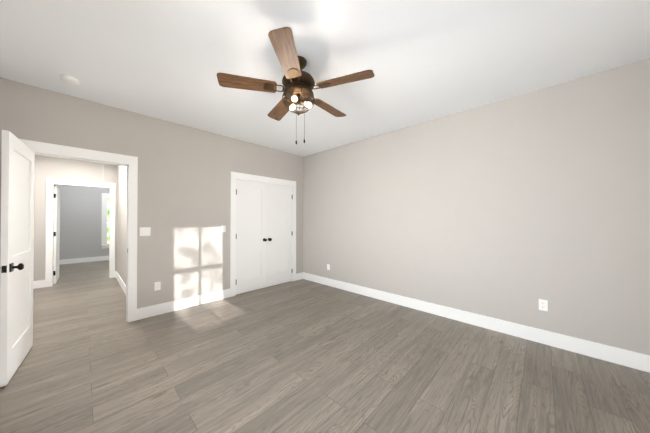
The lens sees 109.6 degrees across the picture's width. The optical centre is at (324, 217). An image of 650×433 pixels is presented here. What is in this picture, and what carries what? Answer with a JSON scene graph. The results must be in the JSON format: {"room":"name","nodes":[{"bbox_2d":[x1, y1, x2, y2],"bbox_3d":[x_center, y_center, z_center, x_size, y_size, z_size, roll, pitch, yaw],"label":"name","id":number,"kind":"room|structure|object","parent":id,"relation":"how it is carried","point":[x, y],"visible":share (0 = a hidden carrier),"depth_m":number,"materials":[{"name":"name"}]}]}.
{"room":"empty bedroom","nodes":[
{"label":"empty bedroom","id":0,"kind":"room"},
{"bbox_2d":[34,155,116,280],"bbox_3d":[-4.918,-0.004,5.217,0.120,2.740,3.240,0,-1,43],"label":"wall","id":1,"kind":"structure","parent":0,"point":[55,167],"depth_m":4.54,"materials":[{"name":"beige paint"}]},
{"bbox_2d":[33,280,44,287],"bbox_3d":[-5.786,1.288,4.391,0.015,0.145,0.560,0,-1,43],"label":"baseboard","id":2,"kind":"structure","parent":1,"relation":"attached to","point":[40,283],"depth_m":4.44,"materials":[{"name":"white wood"}]},
{"bbox_2d":[53,185,59,283],"bbox_3d":[-5.840,0.340,4.951,0.826,2.028,0.102,0,-1,43],"label":"door","id":3,"kind":"structure","parent":1,"relation":"in","point":[56,237],"depth_m":4.74,"materials":[{"name":"white wood"}]},
{"bbox_2d":[53,185,109,259],"bbox_3d":[-7.239,0.011,7.420,0.120,2.740,3.240,0,-1,43],"label":"wall","id":4,"kind":"structure","parent":0,"point":[80,220],"depth_m":7.04,"materials":[{"name":"grey paint"}]},
{"bbox_2d":[59,256,108,263],"bbox_3d":[-7.191,1.309,7.364,0.015,0.145,2.940,0,-1,43],"label":"baseboard","id":5,"kind":"structure","parent":4,"relation":"attached to","point":[88,259],"depth_m":7.07,"materials":[{"name":"white wood"}]},
{"bbox_2d":[100,193,109,248],"bbox_3d":[-6.886,0.101,7.759,0.165,1.795,1.020,0,-1,43],"label":"window","id":6,"kind":"structure","parent":4,"relation":"in","point":[104,243],"depth_m":7.42,"materials":[{"name":"white"}]},
{"bbox_2d":[117,165,126,284],"bbox_3d":[-3.626,-0.011,4.254,3.080,2.740,0.120,0,-1,43],"label":"wall","id":7,"kind":"structure","parent":0,"point":[121,212],"depth_m":4.61,"materials":[{"name":"beige paint"}]},
{"bbox_2d":[115,272,125,294],"bbox_3d":[-3.682,1.286,4.187,3.080,0.145,0.040,0,-1,43],"label":"baseboard","id":8,"kind":"structure","parent":7,"relation":"attached to","point":[117,276],"depth_m":4.54,"materials":[{"name":"white wood"}]},
{"bbox_2d":[0,77,302,308],"bbox_3d":[-2.205,-0.013,3.885,0.750,2.740,4.440,0,-1,43],"label":"wall","id":9,"kind":"structure","parent":0,"point":[183,213],"depth_m":3.30,"materials":[{"name":"beige paint"}]},
{"bbox_2d":[0,130,34,386],"bbox_3d":[-2.823,0.320,2.090,0.793,2.028,0.167,0,-1,43],"label":"entry door","id":10,"kind":"structure","parent":9,"relation":"in","point":[17,246],"depth_m":1.99,"materials":[{"name":"white wood"}]},
{"bbox_2d":[19,139,137,321],"bbox_3d":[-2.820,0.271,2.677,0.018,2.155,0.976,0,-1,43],"label":"door frame","id":11,"kind":"structure","parent":9,"relation":"attached to","point":[132,196],"depth_m":3.00,"materials":[{"name":"white wood"}]},
{"bbox_2d":[140,227,150,235],"bbox_3d":[-2.429,0.186,3.096,0.010,0.115,0.116,0,-1,43],"label":"double light switch","id":12,"kind":"object","parent":9,"relation":"attached to","point":[145,231],"visible":1,"depth_m":3.10,"materials":[{"name":"white plastic"}]},
{"bbox_2d":[154,281,160,290],"bbox_3d":[-2.333,0.952,3.193,0.008,0.115,0.070,0,-1,43],"label":"electrical outlet","id":13,"kind":"object","parent":9,"relation":"attached to","point":[157,285],"visible":1,"depth_m":3.19,"materials":[{"name":"white plastic"}]},
{"bbox_2d":[137,288,229,319],"bbox_3d":[-2.055,1.281,3.478,0.015,0.145,1.250,0,-1,43],"label":"baseboard","id":14,"kind":"structure","parent":9,"relation":"attached to","point":[145,312],"depth_m":3.38,"materials":[{"name":"white wood"}]},
{"bbox_2d":[221,225,225,231],"bbox_3d":[-1.706,0.186,3.857,0.010,0.115,0.070,0,-1,43],"label":"light switch","id":15,"kind":"object","parent":9,"relation":"attached to","point":[223,228],"visible":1,"depth_m":3.85,"materials":[{"name":"white plastic"}]},
{"bbox_2d":[236,179,266,294],"bbox_3d":[-1.344,0.335,4.229,0.101,2.028,0.628,0,-1,43],"label":"closet door","id":16,"kind":"structure","parent":9,"relation":"in","point":[251,235],"depth_m":4.24,"materials":[{"name":"white wood"}]},
{"bbox_2d":[230,171,295,296],"bbox_3d":[-1.128,0.283,4.460,0.018,2.155,1.440,0,-1,43],"label":"door frame","id":17,"kind":"structure","parent":9,"relation":"attached to","point":[233,175],"depth_m":4.00,"materials":[{"name":"white wood"}]},
{"bbox_2d":[267,183,292,286],"bbox_3d":[-0.910,0.338,4.686,0.101,2.028,0.628,0,-1,43],"label":"closet door","id":18,"kind":"structure","parent":9,"relation":"in","point":[279,233],"depth_m":4.69,"materials":[{"name":"white wood"}]},
{"bbox_2d":[0,260,649,432],"bbox_3d":[-2.574,1.409,4.224,12.235,0.100,5.400,0,-1,43],"label":"floor","id":19,"kind":"structure","parent":0,"point":[302,356],"depth_m":1.98,"materials":[{"name":"laminate"}]},
{"bbox_2d":[0,0,649,156],"bbox_3d":[-2.574,-1.431,4.244,12.235,0.100,5.400,0,-1,43],"label":"ceiling","id":20,"kind":"structure","parent":0,"point":[423,60],"depth_m":1.95,"materials":[{"name":"white paint"}]},
{"bbox_2d":[60,74,79,84],"bbox_3d":[-2.556,-1.376,2.297,0.136,0.038,0.136,0,-1,43],"label":"smoke detector","id":21,"kind":"object","parent":20,"relation":"attached to","point":[68,79],"visible":1,"depth_m":2.27,"materials":[{"name":"white plastic"}]},
{"bbox_2d":[217,27,373,143],"bbox_3d":[-0.217,-1.023,2.080,1.290,0.747,1.255,0,-1,43],"label":"fan","id":22,"kind":"object","parent":20,"relation":"hanging from","point":[298,83],"visible":1,"depth_m":1.93,"materials":[{"name":"brown wood"}]},
{"bbox_2d":[303,58,649,354],"bbox_3d":[1.234,-0.015,3.599,4.635,2.740,0.120,0,-1,43],"label":"wall","id":23,"kind":"structure","parent":0,"point":[515,209],"depth_m":2.64,"materials":[{"name":"beige paint"}]},
{"bbox_2d":[301,272,649,372],"bbox_3d":[1.188,1.282,3.541,4.635,0.145,0.015,0,-1,43],"label":"baseboard","id":24,"kind":"structure","parent":23,"relation":"attached to","point":[630,359],"depth_m":2.62,"materials":[{"name":"white wood"}]},
{"bbox_2d":[539,299,547,310],"bbox_3d":[2.339,0.937,2.457,0.070,0.115,0.008,0,-1,43],"label":"electrical outlet","id":25,"kind":"object","parent":23,"relation":"attached to","point":[543,305],"visible":1,"depth_m":2.45,"materials":[{"name":"white plastic"}]},
{"label":"outside","id":26,"kind":"structure","parent":0,"visible":0},
{"bbox_2d":[107,198,108,242],"bbox_3d":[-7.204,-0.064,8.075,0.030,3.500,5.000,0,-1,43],"label":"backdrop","id":27,"kind":"structure","parent":26,"point":[108,221],"depth_m":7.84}
]}

